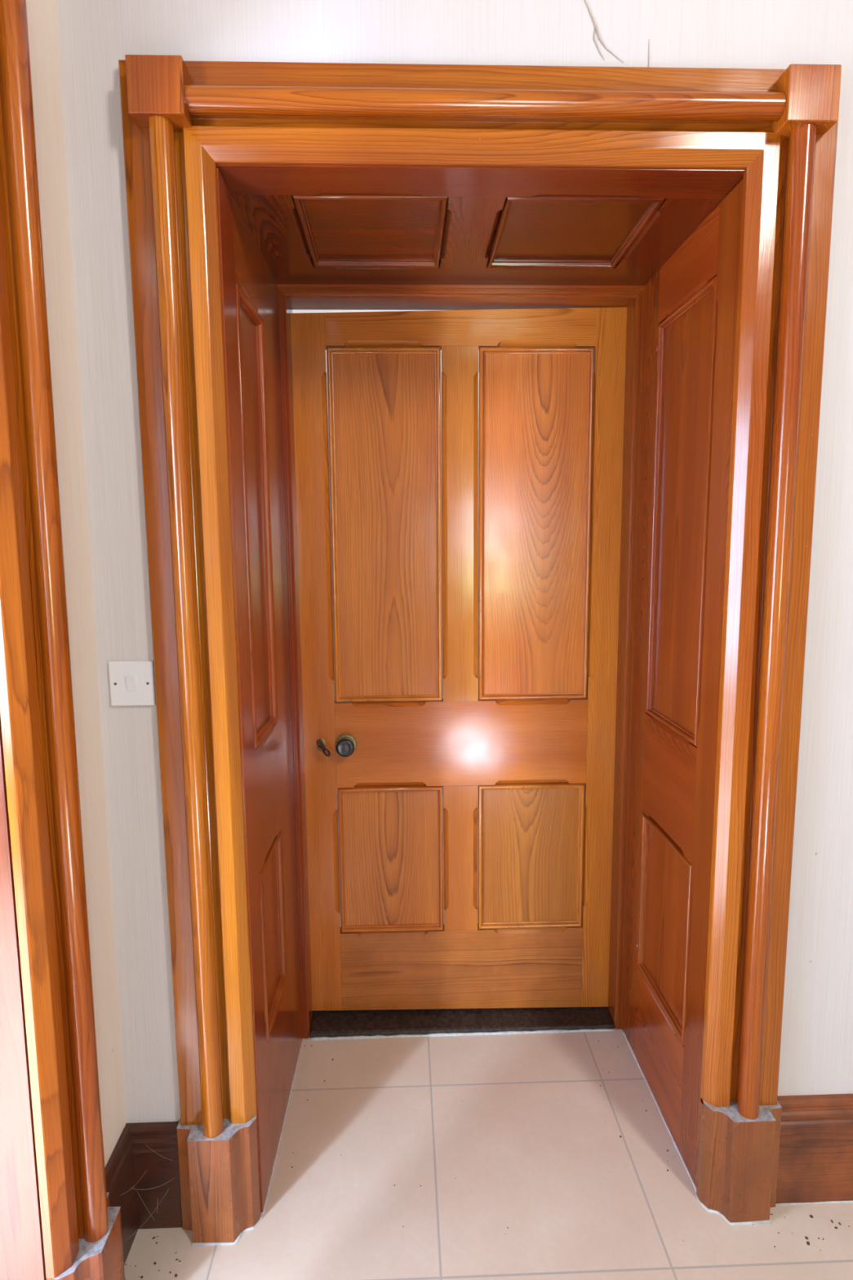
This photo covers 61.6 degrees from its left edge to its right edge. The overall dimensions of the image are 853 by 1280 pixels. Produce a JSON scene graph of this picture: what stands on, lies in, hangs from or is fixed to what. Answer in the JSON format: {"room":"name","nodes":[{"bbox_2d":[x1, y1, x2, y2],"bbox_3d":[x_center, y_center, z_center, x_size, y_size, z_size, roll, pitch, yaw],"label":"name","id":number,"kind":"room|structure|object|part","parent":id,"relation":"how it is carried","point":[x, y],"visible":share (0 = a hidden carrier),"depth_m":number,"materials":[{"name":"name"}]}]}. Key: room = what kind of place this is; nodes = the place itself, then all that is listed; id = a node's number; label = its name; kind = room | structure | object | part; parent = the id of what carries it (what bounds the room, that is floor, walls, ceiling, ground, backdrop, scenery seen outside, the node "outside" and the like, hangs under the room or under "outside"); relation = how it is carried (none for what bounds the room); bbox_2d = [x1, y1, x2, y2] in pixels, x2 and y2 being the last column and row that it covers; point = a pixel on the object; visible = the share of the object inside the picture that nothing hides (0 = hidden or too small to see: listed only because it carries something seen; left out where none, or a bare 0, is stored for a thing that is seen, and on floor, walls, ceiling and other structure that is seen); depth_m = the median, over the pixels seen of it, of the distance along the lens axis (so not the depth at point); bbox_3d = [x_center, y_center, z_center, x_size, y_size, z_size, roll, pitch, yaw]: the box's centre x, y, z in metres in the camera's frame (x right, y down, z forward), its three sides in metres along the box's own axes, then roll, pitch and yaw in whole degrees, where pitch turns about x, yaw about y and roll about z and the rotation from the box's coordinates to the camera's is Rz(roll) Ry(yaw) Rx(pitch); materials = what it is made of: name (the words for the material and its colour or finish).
{"room":"hallway","nodes":[
{"label":"hallway","id":0,"kind":"room"},
{"bbox_2d":[26,0,125,1167],"bbox_3d":[-0.633,-0.174,-0.781,0.172,3.400,4.200,-1,8,-2],"label":"wall","id":1,"kind":"structure","parent":0,"point":[42,15],"depth_m":1.28,"materials":[{"name":"white paint"}]},
{"bbox_2d":[0,716,46,1279],"bbox_3d":[-0.700,0.226,1.082,0.147,2.120,0.022,-1,8,-2],"label":"lining","id":2,"kind":"object","parent":1,"relation":"attached to","point":[21,1240],"visible":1,"depth_m":1.14,"materials":[{"name":"brown wood"}]},
{"bbox_2d":[0,0,124,1279],"bbox_3d":[-0.599,-0.023,1.121,0.085,2.600,0.158,-1,8,-2],"label":"door frame","id":3,"kind":"structure","parent":1,"relation":"attached to","point":[82,1237],"depth_m":1.10,"materials":[{"name":"brown wood"}]},
{"bbox_2d":[104,1121,182,1264],"bbox_3d":[-0.568,1.132,1.434,0.114,0.229,0.157,-1,8,-2],"label":"baseboard","id":4,"kind":"structure","parent":1,"relation":"attached to","point":[161,1137],"depth_m":1.49,"materials":[{"name":"brown wood"}]},
{"bbox_2d":[125,1146,173,1236],"bbox_3d":[-0.578,1.132,1.466,0.107,0.180,0.053,-7,10,-41],"label":"corner cobweb","id":5,"kind":"object","parent":4,"relation":"attached to","point":[148,1147],"visible":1,"depth_m":1.48,"materials":[{"name":"beige"}]},
{"bbox_2d":[292,309,479,924],"bbox_3d":[-0.002,-0.373,3.004,2.700,2.910,1.990,-1,8,-2],"label":"wall","id":6,"kind":"structure","parent":0,"point":[294,311],"depth_m":3.77,"materials":[{"name":"white paint"}]},
{"bbox_2d":[55,0,852,1123],"bbox_3d":[0.140,-0.503,1.654,5.600,3.400,0.660,-1,8,-2],"label":"wall","id":7,"kind":"structure","parent":0,"point":[816,1048],"depth_m":1.32,"materials":[{"name":"white paint"}]},
{"bbox_2d":[108,660,155,706],"bbox_3d":[-0.563,0.083,1.367,0.083,0.086,0.014,-1,8,-2],"label":"light switch","id":8,"kind":"object","parent":7,"relation":"attached to","point":[131,682],"visible":1,"depth_m":1.37,"materials":[{"name":"white plastic"}]},
{"bbox_2d":[216,168,302,1212],"bbox_3d":[-0.374,0.163,1.674,0.025,2.083,0.552,-1,8,-1],"label":"lining","id":9,"kind":"object","parent":7,"relation":"attached to","point":[249,287],"visible":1,"depth_m":1.62,"materials":[{"name":"brown wood"}]},
{"bbox_3d":[-0.382,-0.787,1.495,0.022,0.153,0.245,-1,8,-1],"label":"rail","id":10,"kind":"part","parent":9,"relation":"part of","materials":[{"name":"brown wood"}]},
{"bbox_3d":[-0.382,-0.247,1.567,0.006,0.924,0.233,-1,8,-1],"label":"panel","id":11,"kind":"part","parent":9,"relation":"part of","materials":[{"name":"brown wood"}]},
{"bbox_3d":[-0.375,-0.247,1.567,0.022,0.931,0.240,-1,8,-1],"label":"panel moulding","id":12,"kind":"part","parent":9,"relation":"part of","materials":[{"name":"brown wood"}]},
{"bbox_3d":[-0.373,0.352,1.646,0.022,0.272,0.245,-1,8,-1],"label":"rail","id":13,"kind":"part","parent":9,"relation":"part of","materials":[{"name":"brown wood"}]},
{"bbox_3d":[-0.375,0.685,1.690,0.006,0.388,0.233,-1,8,-1],"label":"panel","id":14,"kind":"part","parent":9,"relation":"part of","materials":[{"name":"brown wood"}]},
{"bbox_3d":[-0.367,0.685,1.690,0.022,0.395,0.240,-1,8,-1],"label":"panel moulding","id":15,"kind":"part","parent":9,"relation":"part of","materials":[{"name":"brown wood"}]},
{"bbox_3d":[-0.367,1.043,1.738,0.022,0.322,0.245,-1,8,-1],"label":"rail","id":16,"kind":"part","parent":9,"relation":"part of","materials":[{"name":"brown wood"}]},
{"bbox_2d":[290,306,626,1010],"bbox_3d":[0.097,0.119,2.029,0.922,2.025,0.088,-1,8,-2],"label":"door","id":17,"kind":"structure","parent":7,"relation":"in","point":[402,715],"depth_m":2.03,"materials":[{"name":"brown wood"}]},
{"bbox_3d":[-0.299,0.300,2.041,0.026,0.039,0.003,-1,8,-2],"label":"keyhole plate","id":18,"kind":"part","parent":17,"relation":"part of","materials":[{"name":"gold metal"}]},
{"bbox_2d":[315,739,330,756],"bbox_3d":[-0.287,0.302,2.021,0.040,0.049,0.038,1,8,13],"label":"key","id":19,"kind":"object","parent":17,"relation":"attached to","point":[322,746],"visible":1,"depth_m":2.01,"materials":[{"name":"metal"}]},
{"bbox_3d":[-0.228,0.301,2.016,0.052,0.052,0.038,-1,8,-2],"label":"knob","id":20,"kind":"part","parent":17,"relation":"part of","materials":[{"name":"black"}]},
{"bbox_3d":[-0.111,-0.305,1.986,0.297,0.957,0.008,-1,8,-2],"label":"panel","id":21,"kind":"part","parent":17,"relation":"part of","materials":[{"name":"brown wood"}]},
{"bbox_3d":[-0.111,-0.304,1.978,0.304,0.964,0.022,-1,8,-2],"label":"panel moulding","id":22,"kind":"part","parent":17,"relation":"part of","materials":[{"name":"brown wood"}]},
{"bbox_3d":[-0.103,0.644,2.112,0.297,0.436,0.008,-1,8,-2],"label":"panel","id":23,"kind":"part","parent":17,"relation":"part of","materials":[{"name":"brown wood"}]},
{"bbox_3d":[-0.103,0.645,2.104,0.304,0.443,0.022,-1,8,-2],"label":"panel moulding","id":24,"kind":"part","parent":17,"relation":"part of","materials":[{"name":"brown wood"}]},
{"bbox_3d":[0.092,-0.837,1.926,0.723,0.098,0.040,-1,8,-2],"label":"rail","id":25,"kind":"part","parent":17,"relation":"part of","materials":[{"name":"brown wood"}]},
{"bbox_3d":[0.101,0.296,2.076,0.723,0.249,0.040,-1,8,-2],"label":"rail","id":26,"kind":"part","parent":17,"relation":"part of","materials":[{"name":"brown wood"}]},
{"bbox_3d":[0.107,0.991,2.168,0.723,0.257,0.040,-1,8,-2],"label":"rail","id":27,"kind":"part","parent":17,"relation":"part of","materials":[{"name":"brown wood"}]},
{"bbox_3d":[0.308,0.639,2.125,0.304,0.436,0.008,-1,8,-2],"label":"panel","id":28,"kind":"part","parent":17,"relation":"part of","materials":[{"name":"brown wood"}]},
{"bbox_3d":[0.308,0.640,2.118,0.310,0.443,0.022,-1,8,-2],"label":"panel moulding","id":29,"kind":"part","parent":17,"relation":"part of","materials":[{"name":"brown wood"}]},
{"bbox_3d":[0.300,-0.310,1.999,0.304,0.957,0.008,-1,8,-2],"label":"panel","id":30,"kind":"part","parent":17,"relation":"part of","materials":[{"name":"brown wood"}]},
{"bbox_3d":[0.301,-0.309,1.992,0.310,0.964,0.022,-1,8,-2],"label":"panel moulding","id":31,"kind":"part","parent":17,"relation":"part of","materials":[{"name":"brown wood"}]},
{"bbox_2d":[277,284,644,1039],"bbox_3d":[0.098,0.117,2.013,0.956,2.078,0.108,-1,8,-2],"label":"door frame","id":32,"kind":"structure","parent":7,"relation":"attached to","point":[291,296],"depth_m":1.92,"materials":[{"name":"brown wood"}]},
{"bbox_2d":[118,54,841,1243],"bbox_3d":[0.112,0.119,1.377,1.265,2.242,0.074,-1,8,-2],"label":"door frame","id":33,"kind":"structure","parent":7,"relation":"attached to","point":[181,119],"depth_m":1.32,"materials":[{"name":"brown wood"}]},
{"bbox_3d":[-0.444,0.065,1.344,0.041,1.914,0.048,-1,8,-2],"label":"round moulding","id":34,"kind":"part","parent":33,"relation":"part of","materials":[{"name":"brown wood"}]},
{"bbox_3d":[0.106,-0.921,1.232,1.030,0.041,0.048,-1,8,-2],"label":"round moulding","id":35,"kind":"part","parent":33,"relation":"part of","materials":[{"name":"brown wood"}]},
{"bbox_3d":[0.667,0.051,1.380,0.041,1.914,0.048,-1,8,-2],"label":"round moulding","id":36,"kind":"part","parent":33,"relation":"part of","materials":[{"name":"brown wood"}]},
{"bbox_2d":[216,164,746,285],"bbox_3d":[0.098,-0.883,1.552,0.978,0.031,0.552,-1,8,-2],"label":"soffit","id":37,"kind":"structure","parent":7,"relation":"attached to","point":[358,224],"depth_m":1.49,"materials":[{"name":"brown wood"}]},
{"bbox_3d":[-0.114,-0.879,1.541,0.298,0.028,0.335,-1,8,-2],"label":"panel moulding","id":38,"kind":"part","parent":37,"relation":"part of","materials":[{"name":"brown wood"}]},
{"bbox_3d":[-0.114,-0.886,1.540,0.291,0.012,0.328,-1,8,-2],"label":"panel","id":39,"kind":"part","parent":37,"relation":"part of","materials":[{"name":"brown wood"}]},
{"bbox_3d":[0.090,-0.908,1.771,0.978,0.022,0.110,-1,8,-2],"label":"rail","id":40,"kind":"part","parent":37,"relation":"part of","materials":[{"name":"brown wood"}]},
{"bbox_3d":[0.105,-0.858,1.328,0.978,0.022,0.102,-1,8,-2],"label":"rail","id":41,"kind":"part","parent":37,"relation":"part of","materials":[{"name":"brown wood"}]},
{"bbox_3d":[0.305,-0.891,1.554,0.302,0.012,0.328,-1,8,-2],"label":"panel","id":42,"kind":"part","parent":37,"relation":"part of","materials":[{"name":"brown wood"}]},
{"bbox_3d":[0.305,-0.884,1.555,0.309,0.028,0.335,-1,8,-2],"label":"panel moulding","id":43,"kind":"part","parent":37,"relation":"part of","materials":[{"name":"brown wood"}]},
{"bbox_2d":[584,0,648,66],"bbox_3d":[0.330,-1.065,1.252,0.124,0.127,0.003,-1,8,-2],"label":"cobweb","id":44,"kind":"object","parent":7,"relation":"attached to","point":[592,18],"visible":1,"depth_m":1.25,"materials":[{"name":"beige"}]},
{"bbox_2d":[622,178,743,1186],"bbox_3d":[0.590,0.151,1.706,0.027,2.083,0.552,-1,8,-2],"label":"lining","id":45,"kind":"object","parent":7,"relation":"attached to","point":[691,302],"visible":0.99,"depth_m":1.67,"materials":[{"name":"brown wood"}]},
{"bbox_3d":[0.598,1.050,1.828,0.022,0.268,0.325,-1,8,-2],"label":"rail","id":46,"kind":"part","parent":45,"relation":"part of","materials":[{"name":"brown wood"}]},
{"bbox_3d":[0.593,0.698,1.781,0.024,0.439,0.321,-1,8,-2],"label":"panel moulding","id":47,"kind":"part","parent":45,"relation":"part of","materials":[{"name":"brown wood"}]},
{"bbox_3d":[0.600,0.697,1.781,0.006,0.432,0.314,-1,8,-2],"label":"panel","id":48,"kind":"part","parent":45,"relation":"part of","materials":[{"name":"brown wood"}]},
{"bbox_3d":[0.593,0.345,1.734,0.022,0.266,0.325,-1,8,-2],"label":"rail","id":49,"kind":"part","parent":45,"relation":"part of","materials":[{"name":"brown wood"}]},
{"bbox_3d":[0.585,-0.269,1.653,0.024,0.969,0.321,-1,8,-2],"label":"panel moulding","id":50,"kind":"part","parent":45,"relation":"part of","materials":[{"name":"brown wood"}]},
{"bbox_3d":[0.592,-0.269,1.653,0.006,0.962,0.314,-1,8,-2],"label":"panel","id":51,"kind":"part","parent":45,"relation":"part of","materials":[{"name":"brown wood"}]},
{"bbox_3d":[0.583,-0.817,1.580,0.022,0.131,0.325,-1,8,-2],"label":"rail","id":52,"kind":"part","parent":45,"relation":"part of","materials":[{"name":"brown wood"}]},
{"bbox_2d":[776,1093,852,1203],"bbox_3d":[1.857,1.087,1.579,2.213,0.241,0.021,-1,8,-2],"label":"baseboard","id":53,"kind":"structure","parent":7,"relation":"attached to","point":[815,1165],"depth_m":1.53,"materials":[{"name":"brown wood"}]},
{"bbox_2d":[124,1027,852,1279],"bbox_3d":[0.224,1.502,-0.177,5.600,0.106,4.900,-1,8,-2],"label":"floor","id":54,"kind":"structure","parent":0,"point":[501,1131],"depth_m":1.59,"materials":[{"name":"tile"}]},
{"bbox_2d":[309,1006,614,1037],"bbox_3d":[0.106,1.135,2.148,0.895,0.024,0.108,-1,8,-2],"label":"threshold","id":55,"kind":"object","parent":54,"relation":"on","point":[331,1024],"visible":0.69,"depth_m":2.13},
{"bbox_2d":[124,1040,849,1278],"bbox_3d":[0.166,1.201,1.725,1.575,0.002,0.696,-1,8,-2],"label":"crumbs","id":56,"kind":"object","parent":54,"relation":"on","point":[811,1215],"visible":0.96,"depth_m":1.49,"materials":[{"name":"brown"}]}
]}

